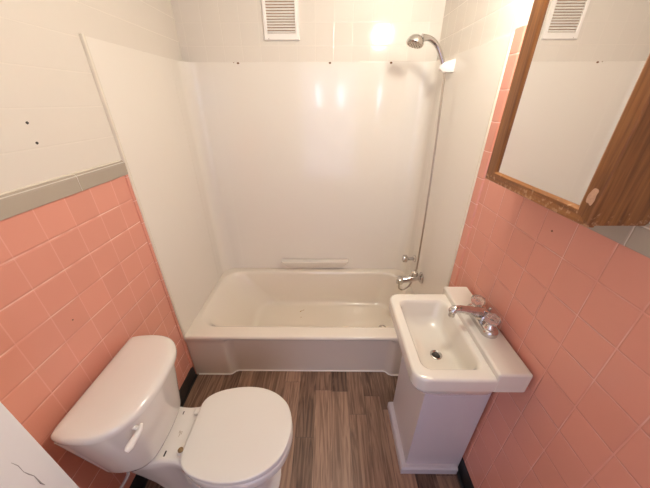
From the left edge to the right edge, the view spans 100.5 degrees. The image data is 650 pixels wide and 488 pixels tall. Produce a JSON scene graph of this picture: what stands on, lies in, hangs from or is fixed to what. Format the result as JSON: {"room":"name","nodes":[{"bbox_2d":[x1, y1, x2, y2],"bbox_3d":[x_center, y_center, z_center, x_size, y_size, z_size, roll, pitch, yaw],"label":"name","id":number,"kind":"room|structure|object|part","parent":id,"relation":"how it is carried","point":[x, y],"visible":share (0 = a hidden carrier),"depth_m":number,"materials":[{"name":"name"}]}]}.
{"room":"bathroom","nodes":[
{"label":"bathroom","id":0,"kind":"room"},
{"bbox_2d":[0,402,78,487],"bbox_3d":[-0.817,0.380,0.186,0.123,2.400,0.798,0,28,0],"label":"door","id":1,"kind":"structure","parent":0,"point":[24,463],"depth_m":0.68,"materials":[{"name":"white paint"}]},
{"bbox_2d":[0,0,195,487],"bbox_3d":[-0.917,0.033,0.842,0.110,2.400,2.480,0,28,0],"label":"wall","id":2,"kind":"structure","parent":0,"point":[81,277],"depth_m":0.91,"materials":[{"name":"pink tile"}]},
{"bbox_2d":[119,472,129,487],"bbox_3d":[-0.813,0.962,1.068,0.117,0.251,0.099,0,28,0],"label":"supply line","id":3,"kind":"object","parent":2,"relation":"attached to","point":[128,473],"visible":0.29,"depth_m":1.04,"materials":[{"name":"silver metal"}]},
{"bbox_3d":[-0.864,0.247,1.465,0.007,1.240,0.017,0,28,0],"label":"bullnose trim","id":4,"kind":"part","parent":2,"relation":"part of","materials":[{"name":"pink tile"}]},
{"bbox_2d":[129,367,197,487],"bbox_3d":[-0.862,1.022,1.432,0.016,0.100,0.803,0,28,0],"label":"baseboard","id":5,"kind":"structure","parent":2,"relation":"attached to","point":[138,481],"depth_m":1.65,"materials":[{"name":"black plastic"}]},
{"bbox_2d":[145,371,461,487],"bbox_3d":[-0.105,1.287,1.100,1.736,0.060,3.380,0,28,0],"label":"floor","id":6,"kind":"structure","parent":0,"point":[343,435],"depth_m":1.52,"materials":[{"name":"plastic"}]},
{"bbox_2d":[51,335,292,487],"bbox_3d":[-0.484,0.807,1.147,0.695,0.745,0.416,0,28,0],"label":"toilet","id":7,"kind":"object","parent":6,"relation":"on","point":[131,418],"visible":1,"depth_m":1.03,"materials":[{"name":"white ceramic"}]},
{"bbox_3d":[-0.709,0.495,0.984,0.247,0.039,0.416,0,28,0],"label":"tank lid","id":8,"kind":"part","parent":7,"relation":"part of","materials":[{"name":"white ceramic"}]},
{"bbox_3d":[-0.719,0.652,1.067,0.218,0.316,0.398,0,28,0],"label":"tank","id":9,"kind":"part","parent":7,"relation":"part of","materials":[{"name":"white ceramic"}]},
{"bbox_3d":[-0.621,0.629,0.877,0.036,0.029,0.080,0,28,0],"label":"flush lever","id":10,"kind":"part","parent":7,"relation":"part of","materials":[{"name":"white plastic"}]},
{"bbox_3d":[-0.478,0.965,1.230,0.683,0.388,0.368,0,28,0],"label":"bowl","id":11,"kind":"part","parent":7,"relation":"part of","materials":[{"name":"white ceramic"}]},
{"bbox_3d":[-0.346,0.770,1.126,0.416,0.019,0.369,0,28,0],"label":"lid","id":12,"kind":"part","parent":7,"relation":"part of","materials":[{"name":"white plastic"}]},
{"bbox_3d":[-0.347,0.786,1.134,0.416,0.016,0.364,0,28,0],"label":"seat","id":13,"kind":"part","parent":7,"relation":"part of","materials":[{"name":"white plastic"}]},
{"bbox_2d":[184,268,413,375],"bbox_3d":[-0.096,0.546,2.066,1.528,0.352,0.772,0,28,0],"label":"bathtub","id":14,"kind":"object","parent":6,"relation":"on","point":[252,319],"visible":0.87,"depth_m":1.98,"materials":[{"name":"beige ceramic"}]},
{"bbox_2d":[78,32,514,337],"bbox_3d":[-0.097,-0.266,1.636,1.536,1.482,0.780,0,28,0],"label":"tub surround","id":15,"kind":"object","parent":14,"relation":"on","point":[229,165],"visible":0.93,"depth_m":1.74,"materials":[{"name":"beige plastic"}]},
{"bbox_3d":[-0.862,-0.090,1.304,0.012,1.482,0.015,0,28,0],"label":"edge trim","id":16,"kind":"part","parent":15,"relation":"part of","materials":[{"name":"white plastic"}]},
{"bbox_3d":[-0.862,-0.246,1.602,0.006,1.480,0.674,0,28,0],"label":"panel","id":17,"kind":"part","parent":15,"relation":"part of","materials":[{"name":"beige plastic"}]},
{"bbox_3d":[-0.801,-0.422,1.936,0.240,1.480,0.086,-24,36,-37],"label":"corner panel","id":18,"kind":"part","parent":15,"relation":"part of","materials":[{"name":"beige plastic"}]},
{"bbox_3d":[-0.094,-0.446,1.979,1.336,1.480,0.006,0,28,0],"label":"panel","id":19,"kind":"part","parent":15,"relation":"part of","materials":[{"name":"beige plastic"}]},
{"bbox_2d":[402,255,415,261],"bbox_3d":[0.618,0.108,1.998,0.095,0.052,0.057,0,28,0],"label":"shower valve","id":20,"kind":"object","parent":15,"relation":"attached to","point":[405,258],"visible":1,"depth_m":1.98,"materials":[{"name":"silver metal"}]},
{"bbox_3d":[0.592,0.108,1.998,0.043,0.051,0.057,0,28,0],"label":"knob","id":21,"kind":"part","parent":20,"relation":"part of","materials":[{"name":"silver metal"}]},
{"bbox_2d":[396,270,422,284],"bbox_3d":[0.578,0.229,1.859,0.171,0.105,0.080,0,28,0],"label":"tub faucet","id":22,"kind":"object","parent":15,"relation":"attached to","point":[414,276],"visible":1,"depth_m":1.85,"materials":[{"name":"silver metal"}]},
{"bbox_3d":[0.565,0.246,1.868,0.143,0.067,0.050,0,28,0],"label":"spout","id":23,"kind":"part","parent":22,"relation":"part of","materials":[{"name":"silver metal"}]},
{"bbox_3d":[0.612,-0.419,1.925,0.240,1.480,0.086,24,36,38],"label":"corner panel","id":24,"kind":"part","parent":15,"relation":"part of","materials":[{"name":"beige plastic"}]},
{"bbox_2d":[398,33,445,290],"bbox_3d":[0.523,-0.362,1.638,0.233,1.484,0.172,0,28,0],"label":"shower","id":25,"kind":"object","parent":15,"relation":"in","point":[416,41],"visible":0.91,"depth_m":1.41,"materials":[{"name":"silver metal"}]},
{"bbox_3d":[0.447,-0.995,1.352,0.074,0.025,0.077,0,28,0],"label":"plate","id":26,"kind":"part","parent":25,"relation":"part of","materials":[{"name":"metal"}]},
{"bbox_3d":[0.556,-0.973,1.368,0.150,0.150,0.040,0,28,0],"label":"handle","id":27,"kind":"part","parent":25,"relation":"part of","materials":[{"name":"silver metal"}]},
{"bbox_2d":[438,59,455,72],"bbox_3d":[0.629,-0.923,1.403,0.068,0.059,0.052,0,28,0],"label":"holder","id":28,"kind":"object","parent":15,"relation":"attached to","point":[448,66],"visible":1,"depth_m":1.39,"materials":[{"name":"white plastic"}]},
{"bbox_3d":[0.667,-0.242,1.590,0.006,1.480,0.674,0,28,0],"label":"panel","id":29,"kind":"part","parent":15,"relation":"part of","materials":[{"name":"beige plastic"}]},
{"bbox_3d":[0.661,-0.086,1.292,0.012,1.482,0.015,0,28,0],"label":"edge trim","id":30,"kind":"part","parent":15,"relation":"part of","materials":[{"name":"white plastic"}]},
{"bbox_2d":[387,355,490,473],"bbox_3d":[0.515,0.749,1.314,0.285,0.689,0.330,0,28,0],"label":"base cabinet","id":31,"kind":"object","parent":6,"relation":"on","point":[432,434],"visible":0.64,"depth_m":1.24,"materials":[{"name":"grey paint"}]},
{"bbox_2d":[389,287,532,395],"bbox_3d":[0.472,0.345,1.068,0.366,0.254,0.462,0,28,0],"label":"sink","id":32,"kind":"object","parent":31,"relation":"in","point":[450,344],"visible":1,"depth_m":1.00,"materials":[{"name":"beige ceramic"}]},
{"bbox_2d":[448,294,500,338],"bbox_3d":[0.549,0.266,1.028,0.164,0.078,0.172,0,28,0],"label":"faucet","id":33,"kind":"object","parent":32,"relation":"on","point":[480,322],"depth_m":1.01,"materials":[{"name":"silver metal"}]},
{"bbox_2d":[170,0,445,268],"bbox_3d":[-0.094,-0.567,1.976,1.736,2.400,0.100,0,28,0],"label":"wall","id":34,"kind":"structure","parent":0,"point":[207,30],"depth_m":1.57,"materials":[{"name":"white tile"}]},
{"bbox_2d":[261,0,299,40],"bbox_3d":[-0.252,-1.306,1.522,0.208,0.260,0.013,0,28,0],"label":"air vent","id":35,"kind":"object","parent":34,"relation":"in","point":[280,17],"visible":1,"depth_m":1.54,"materials":[{"name":"white plastic"}]},
{"bbox_2d":[437,0,649,487],"bbox_3d":[0.709,0.037,0.829,0.110,2.400,2.480,0,28,0],"label":"wall","id":36,"kind":"structure","parent":0,"point":[571,299],"depth_m":0.78,"materials":[{"name":"pink tile"}]},
{"bbox_2d":[457,457,473,487],"bbox_3d":[0.654,1.213,1.067,0.016,0.100,1.602,0,28,0],"label":"baseboard","id":37,"kind":"structure","parent":36,"relation":"attached to","point":[463,475],"depth_m":1.28,"materials":[{"name":"black plastic"}]},
{"bbox_3d":[0.663,0.038,1.318,0.008,1.742,0.052,0,28,0],"label":"bullnose trim","id":38,"kind":"part","parent":36,"relation":"part of","materials":[{"name":"pink tile"}]},
{"bbox_2d":[485,0,649,227],"bbox_3d":[0.600,-0.393,0.594,0.126,0.599,0.404,0,28,0],"label":"medicine cabinet","id":39,"kind":"object","parent":36,"relation":"attached to","point":[572,140],"visible":1,"depth_m":0.57,"materials":[{"name":"brown wood"}]}
]}

